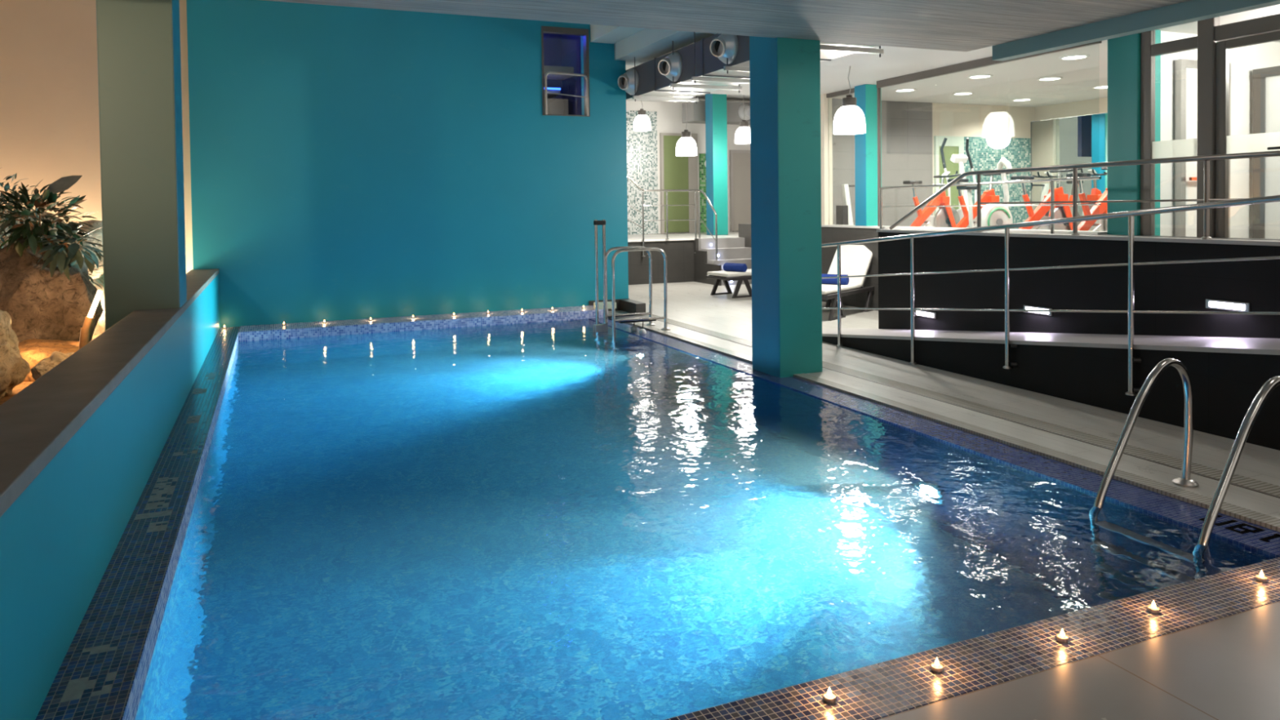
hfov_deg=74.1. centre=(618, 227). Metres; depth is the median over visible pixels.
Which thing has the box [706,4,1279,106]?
ceiling
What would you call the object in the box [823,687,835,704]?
tealight
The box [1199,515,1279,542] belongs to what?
lettering
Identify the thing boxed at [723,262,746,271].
rolled towel
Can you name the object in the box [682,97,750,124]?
air duct
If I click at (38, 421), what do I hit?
wall cap
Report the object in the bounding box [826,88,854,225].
window
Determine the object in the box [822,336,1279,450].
ramp
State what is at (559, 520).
pool water
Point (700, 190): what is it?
stair railing
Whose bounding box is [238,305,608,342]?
ledge
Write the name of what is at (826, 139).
pier
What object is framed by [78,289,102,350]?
garden lamp
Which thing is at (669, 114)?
wall
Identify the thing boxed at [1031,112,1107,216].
mirror
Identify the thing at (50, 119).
wall
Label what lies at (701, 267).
wall
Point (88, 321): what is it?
socket
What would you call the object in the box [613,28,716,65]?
soffit
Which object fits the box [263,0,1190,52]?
ceiling
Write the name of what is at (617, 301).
baseboard
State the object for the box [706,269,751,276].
seat cushion
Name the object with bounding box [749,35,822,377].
column
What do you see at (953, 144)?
door
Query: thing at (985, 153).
mosaic
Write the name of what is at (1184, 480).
pool ladder
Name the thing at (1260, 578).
cup
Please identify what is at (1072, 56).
recessed light
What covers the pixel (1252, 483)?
drain
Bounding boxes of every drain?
[643,314,1279,496]
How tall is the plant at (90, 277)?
0.528 m
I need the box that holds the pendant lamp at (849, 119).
[833,66,865,134]
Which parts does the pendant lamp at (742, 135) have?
lamp shade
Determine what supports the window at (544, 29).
in the wall at (347, 162)
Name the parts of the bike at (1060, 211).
seat, seat post, frame, stem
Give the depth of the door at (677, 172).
21.34 m
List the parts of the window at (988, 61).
frame, rail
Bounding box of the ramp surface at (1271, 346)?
[822,328,1279,355]
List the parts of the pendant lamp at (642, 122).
lamp shade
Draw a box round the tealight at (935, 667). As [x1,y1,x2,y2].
[930,657,942,673]
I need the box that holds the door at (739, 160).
[728,150,751,231]
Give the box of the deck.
[608,281,1279,519]
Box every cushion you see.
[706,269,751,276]
[822,283,861,294]
[827,244,872,286]
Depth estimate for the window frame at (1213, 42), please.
8.21 m
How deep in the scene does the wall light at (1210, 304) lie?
6.43 m
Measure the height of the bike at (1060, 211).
1.124 m
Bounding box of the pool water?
[134,319,1279,719]
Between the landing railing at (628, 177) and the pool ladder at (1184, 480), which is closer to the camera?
the pool ladder at (1184, 480)
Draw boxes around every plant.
[0,175,82,228]
[25,221,102,280]
[88,260,103,288]
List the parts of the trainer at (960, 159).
arm lever, arm lever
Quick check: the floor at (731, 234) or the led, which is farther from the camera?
the floor at (731, 234)
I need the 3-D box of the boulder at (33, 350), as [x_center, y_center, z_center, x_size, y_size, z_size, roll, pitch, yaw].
[-5.130,1.268,7.484,1.073,0.542,0.928,-1,2,-22]
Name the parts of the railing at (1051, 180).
post, handrail, post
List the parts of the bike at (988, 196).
seat, seat post, frame, stem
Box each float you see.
[631,322,637,330]
[639,321,645,334]
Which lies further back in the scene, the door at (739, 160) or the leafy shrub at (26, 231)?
the door at (739, 160)
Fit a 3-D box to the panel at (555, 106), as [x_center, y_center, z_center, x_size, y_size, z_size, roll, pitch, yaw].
[-1.460,-1.858,13.781,1.320,0.480,0.100,-1,2,-22]
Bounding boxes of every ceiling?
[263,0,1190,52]
[590,24,644,44]
[625,34,750,102]
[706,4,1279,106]
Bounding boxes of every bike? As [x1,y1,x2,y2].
[902,170,961,227]
[947,168,1000,227]
[1010,168,1082,230]
[1066,166,1107,231]
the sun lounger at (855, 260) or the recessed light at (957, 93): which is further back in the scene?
the recessed light at (957, 93)
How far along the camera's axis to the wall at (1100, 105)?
15.50 m
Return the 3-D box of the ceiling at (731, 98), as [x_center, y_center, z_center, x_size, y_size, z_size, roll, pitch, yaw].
[4.019,-3.136,15.741,8.600,0.200,12.740,-1,2,-22]
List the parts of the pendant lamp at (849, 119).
cord, lamp shade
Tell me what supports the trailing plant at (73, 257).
on the boulder at (39, 305)
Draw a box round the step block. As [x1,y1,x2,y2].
[593,301,616,309]
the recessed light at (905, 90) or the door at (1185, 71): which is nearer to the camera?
the door at (1185, 71)
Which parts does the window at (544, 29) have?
guard rail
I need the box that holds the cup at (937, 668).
[930,662,942,673]
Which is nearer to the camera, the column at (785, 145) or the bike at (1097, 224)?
the column at (785, 145)
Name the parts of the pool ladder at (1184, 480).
rail, rail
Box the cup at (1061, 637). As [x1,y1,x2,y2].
[1056,633,1068,643]
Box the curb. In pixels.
[821,226,1279,311]
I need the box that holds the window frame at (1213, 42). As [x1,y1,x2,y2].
[1140,13,1279,237]
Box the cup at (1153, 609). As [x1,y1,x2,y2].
[1147,604,1159,613]
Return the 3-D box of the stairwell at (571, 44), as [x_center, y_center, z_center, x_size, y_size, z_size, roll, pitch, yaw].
[-0.671,-2.532,13.926,0.080,2.400,1.400,-1,2,-22]
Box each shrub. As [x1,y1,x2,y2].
[0,167,55,249]
[0,180,96,257]
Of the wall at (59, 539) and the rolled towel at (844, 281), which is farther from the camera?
the rolled towel at (844, 281)
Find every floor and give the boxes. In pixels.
[0,334,99,405]
[627,231,738,239]
[876,600,1279,719]
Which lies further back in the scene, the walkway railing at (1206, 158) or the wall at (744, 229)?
the wall at (744, 229)
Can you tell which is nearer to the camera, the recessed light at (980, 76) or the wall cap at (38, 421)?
the wall cap at (38, 421)
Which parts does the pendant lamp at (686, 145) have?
lamp shade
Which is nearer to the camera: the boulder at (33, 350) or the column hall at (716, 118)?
the boulder at (33, 350)
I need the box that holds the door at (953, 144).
[933,135,964,216]
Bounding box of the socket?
[82,316,93,330]
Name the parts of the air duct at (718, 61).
hanger rod, hanger rod, hanger rod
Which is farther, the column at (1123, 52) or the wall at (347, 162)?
the wall at (347, 162)
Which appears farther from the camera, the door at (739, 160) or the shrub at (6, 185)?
the door at (739, 160)
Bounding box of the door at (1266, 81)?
[1252,66,1279,239]
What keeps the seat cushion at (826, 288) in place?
on the sun lounger at (855, 260)
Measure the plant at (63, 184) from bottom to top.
0.515 m
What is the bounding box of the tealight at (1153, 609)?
[1147,600,1159,613]
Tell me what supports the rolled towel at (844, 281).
on the sun lounger at (855, 260)
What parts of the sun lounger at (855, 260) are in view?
frame, backrest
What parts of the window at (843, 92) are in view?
rail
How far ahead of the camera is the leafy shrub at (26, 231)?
7.91 m
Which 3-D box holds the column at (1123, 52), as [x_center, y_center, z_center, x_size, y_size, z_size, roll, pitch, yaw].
[5.541,-0.843,9.117,0.350,2.500,0.360,-1,2,-22]
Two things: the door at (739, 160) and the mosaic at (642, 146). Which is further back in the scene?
the door at (739, 160)
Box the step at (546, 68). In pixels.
[543,65,573,98]
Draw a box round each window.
[541,26,590,116]
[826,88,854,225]
[876,40,1101,231]
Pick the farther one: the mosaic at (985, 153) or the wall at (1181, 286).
the mosaic at (985, 153)
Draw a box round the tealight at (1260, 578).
[1255,569,1267,582]
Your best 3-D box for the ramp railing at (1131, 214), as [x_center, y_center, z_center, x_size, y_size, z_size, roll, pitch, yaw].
[3.607,0.444,6.679,0.082,1.895,8.454,-1,2,-22]
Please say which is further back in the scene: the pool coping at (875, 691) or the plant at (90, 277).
the plant at (90, 277)
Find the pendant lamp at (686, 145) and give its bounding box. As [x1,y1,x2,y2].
[675,103,697,155]
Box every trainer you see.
[940,137,977,220]
[956,170,1014,227]
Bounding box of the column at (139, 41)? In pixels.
[96,0,186,330]
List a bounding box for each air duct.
[617,31,883,103]
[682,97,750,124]
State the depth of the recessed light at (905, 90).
13.51 m
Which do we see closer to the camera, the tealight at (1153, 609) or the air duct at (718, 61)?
the tealight at (1153, 609)
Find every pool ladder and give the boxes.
[592,219,670,335]
[1093,358,1279,545]
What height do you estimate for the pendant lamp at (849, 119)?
0.881 m
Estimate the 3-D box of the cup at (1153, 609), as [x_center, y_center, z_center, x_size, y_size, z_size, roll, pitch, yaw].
[2.076,1.485,3.290,0.039,0.017,0.039,-2,2,-31]
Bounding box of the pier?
[820,93,832,224]
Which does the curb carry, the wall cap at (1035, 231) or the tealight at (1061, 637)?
the wall cap at (1035, 231)
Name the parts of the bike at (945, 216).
seat, seat post, frame, stem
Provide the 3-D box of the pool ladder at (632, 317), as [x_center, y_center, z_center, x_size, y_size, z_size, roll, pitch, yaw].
[0.170,1.265,11.011,0.870,2.730,0.588,-1,2,-22]
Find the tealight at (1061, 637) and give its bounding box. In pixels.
[1056,628,1068,643]
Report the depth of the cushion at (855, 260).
12.75 m
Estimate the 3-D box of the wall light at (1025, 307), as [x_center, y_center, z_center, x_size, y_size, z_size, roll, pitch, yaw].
[3.977,0.791,8.050,0.018,0.070,0.320,-1,2,-22]
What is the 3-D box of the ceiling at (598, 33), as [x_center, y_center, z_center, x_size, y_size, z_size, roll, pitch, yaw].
[0.748,-3.360,10.417,0.390,1.210,5.340,-1,2,-22]
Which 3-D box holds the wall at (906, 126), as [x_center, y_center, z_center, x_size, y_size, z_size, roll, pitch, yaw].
[5.646,-1.033,15.384,5.340,2.430,0.100,-1,2,-22]
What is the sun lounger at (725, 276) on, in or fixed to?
on the deck
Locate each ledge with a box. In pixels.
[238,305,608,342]
[589,317,1279,557]
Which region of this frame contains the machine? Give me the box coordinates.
[835,184,854,225]
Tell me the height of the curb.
1.225 m
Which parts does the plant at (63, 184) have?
stem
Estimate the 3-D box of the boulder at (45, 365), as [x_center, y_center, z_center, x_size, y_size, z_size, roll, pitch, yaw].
[-4.238,1.111,6.453,0.388,0.352,0.589,-1,2,-22]
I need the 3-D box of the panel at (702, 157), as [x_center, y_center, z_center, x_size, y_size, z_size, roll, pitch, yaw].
[2.391,-0.872,21.762,0.690,2.020,0.040,-1,2,-22]
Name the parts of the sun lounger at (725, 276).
frame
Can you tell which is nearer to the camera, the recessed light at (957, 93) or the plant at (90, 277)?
the plant at (90, 277)
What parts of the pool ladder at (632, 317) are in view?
tall post, tall post, rail, rail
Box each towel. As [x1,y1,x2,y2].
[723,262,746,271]
[822,273,848,284]
[996,157,1011,169]
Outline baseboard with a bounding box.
[588,298,627,311]
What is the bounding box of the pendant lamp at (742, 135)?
[734,95,750,143]
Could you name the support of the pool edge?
on the deck
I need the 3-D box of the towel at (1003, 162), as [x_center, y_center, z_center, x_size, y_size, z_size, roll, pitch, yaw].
[5.494,-0.883,12.067,0.100,0.218,0.254,-1,2,-22]
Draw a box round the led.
[546,87,560,89]
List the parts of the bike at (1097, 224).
seat, seat post, frame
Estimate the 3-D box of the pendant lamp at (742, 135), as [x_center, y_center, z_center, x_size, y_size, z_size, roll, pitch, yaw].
[2.727,-2.456,18.436,0.410,1.261,0.408,-1,2,-22]
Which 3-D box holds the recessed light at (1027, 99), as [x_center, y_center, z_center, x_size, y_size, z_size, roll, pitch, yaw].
[7.142,-2.252,15.007,0.340,0.012,0.340,-1,2,-22]
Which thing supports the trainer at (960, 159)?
on the floor
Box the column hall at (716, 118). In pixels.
[705,93,728,235]
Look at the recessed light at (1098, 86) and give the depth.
13.46 m
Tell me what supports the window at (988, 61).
on the wall cap at (1035, 231)
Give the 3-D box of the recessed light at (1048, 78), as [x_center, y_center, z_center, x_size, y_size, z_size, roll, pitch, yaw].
[6.341,-2.180,12.460,0.340,0.012,0.340,-1,2,-22]
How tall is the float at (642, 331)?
0.176 m
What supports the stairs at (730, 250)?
on the deck
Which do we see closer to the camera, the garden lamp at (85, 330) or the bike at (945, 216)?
the garden lamp at (85, 330)
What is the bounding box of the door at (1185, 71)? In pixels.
[1173,58,1231,237]
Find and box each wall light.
[915,310,936,319]
[1023,305,1052,315]
[1205,298,1249,311]
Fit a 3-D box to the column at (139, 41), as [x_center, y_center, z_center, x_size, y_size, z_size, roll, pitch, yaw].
[-3.735,-0.565,6.666,0.508,4.500,0.540,-1,2,-22]
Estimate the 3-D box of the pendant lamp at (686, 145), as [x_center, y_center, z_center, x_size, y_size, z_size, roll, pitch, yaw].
[1.309,-2.204,16.462,0.410,1.630,0.408,-1,2,-22]
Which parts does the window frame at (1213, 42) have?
post, handle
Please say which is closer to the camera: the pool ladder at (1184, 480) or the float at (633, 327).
the pool ladder at (1184, 480)
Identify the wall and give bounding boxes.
[0,0,193,273]
[0,208,105,335]
[0,274,220,719]
[186,0,628,327]
[626,100,750,233]
[627,240,693,284]
[693,238,721,285]
[738,223,751,247]
[831,98,1035,226]
[878,231,1279,338]
[1035,97,1107,120]
[1160,31,1279,238]
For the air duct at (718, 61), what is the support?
hanging from the ceiling at (731, 98)
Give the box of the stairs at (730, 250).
[697,237,751,285]
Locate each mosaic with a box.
[626,110,657,234]
[964,136,1031,229]
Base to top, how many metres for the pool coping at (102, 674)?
0.130 m
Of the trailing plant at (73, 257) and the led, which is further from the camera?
the led
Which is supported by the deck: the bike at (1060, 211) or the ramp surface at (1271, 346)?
the ramp surface at (1271, 346)
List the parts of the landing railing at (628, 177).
post, handrail, post, post, post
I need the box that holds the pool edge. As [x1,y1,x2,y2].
[627,322,1279,532]
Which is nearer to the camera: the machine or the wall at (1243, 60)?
the wall at (1243, 60)
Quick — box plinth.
[620,298,645,313]
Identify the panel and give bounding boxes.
[544,97,568,115]
[698,153,706,232]
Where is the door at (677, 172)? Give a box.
[659,133,698,233]
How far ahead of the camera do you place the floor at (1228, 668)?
2.79 m
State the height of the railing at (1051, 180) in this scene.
0.887 m
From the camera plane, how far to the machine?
13.98 m
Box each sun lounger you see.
[706,269,751,297]
[822,244,874,320]
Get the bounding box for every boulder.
[0,237,103,342]
[0,310,30,399]
[17,338,79,382]
[31,351,74,380]
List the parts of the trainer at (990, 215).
seat, seat post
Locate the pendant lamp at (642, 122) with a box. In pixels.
[633,100,650,131]
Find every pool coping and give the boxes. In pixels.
[35,326,239,719]
[664,557,1279,719]
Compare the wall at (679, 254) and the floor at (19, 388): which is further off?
the wall at (679, 254)
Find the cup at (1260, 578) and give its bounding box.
[1255,574,1267,582]
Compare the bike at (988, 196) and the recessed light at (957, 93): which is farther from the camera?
the recessed light at (957, 93)
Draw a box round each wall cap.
[0,268,218,517]
[627,238,694,242]
[821,224,1106,235]
[876,229,1279,245]
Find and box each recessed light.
[893,88,916,92]
[951,92,973,95]
[967,74,992,79]
[1011,97,1032,101]
[1037,76,1062,80]
[1058,54,1089,60]
[1092,84,1107,88]
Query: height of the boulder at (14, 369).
1.013 m
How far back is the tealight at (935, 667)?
2.89 m
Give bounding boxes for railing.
[626,175,700,256]
[699,189,717,260]
[821,195,1279,395]
[879,176,1101,233]
[888,150,1279,239]
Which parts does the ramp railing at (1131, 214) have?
post, post, post, handrail, post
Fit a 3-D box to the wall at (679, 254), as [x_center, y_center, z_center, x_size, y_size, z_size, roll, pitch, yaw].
[-0.807,0.762,16.870,5.140,0.875,0.060,-1,2,-22]
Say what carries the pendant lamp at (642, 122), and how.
hanging from the ceiling at (731, 98)
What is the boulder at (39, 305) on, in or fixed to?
on the floor at (19, 388)
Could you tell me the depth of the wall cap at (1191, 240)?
7.31 m
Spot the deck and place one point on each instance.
(691, 303)
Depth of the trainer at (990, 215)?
11.91 m
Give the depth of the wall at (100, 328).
9.79 m
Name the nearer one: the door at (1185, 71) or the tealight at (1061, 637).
the tealight at (1061, 637)
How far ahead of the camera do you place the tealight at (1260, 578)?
3.54 m
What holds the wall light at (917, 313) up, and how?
attached to the wall at (1181, 286)
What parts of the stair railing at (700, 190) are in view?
handrail, post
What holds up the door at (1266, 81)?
in the wall at (1243, 60)
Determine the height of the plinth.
0.165 m
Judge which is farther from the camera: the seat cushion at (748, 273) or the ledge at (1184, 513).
the seat cushion at (748, 273)
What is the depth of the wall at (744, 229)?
17.98 m
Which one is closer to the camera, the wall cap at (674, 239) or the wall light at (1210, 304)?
the wall light at (1210, 304)

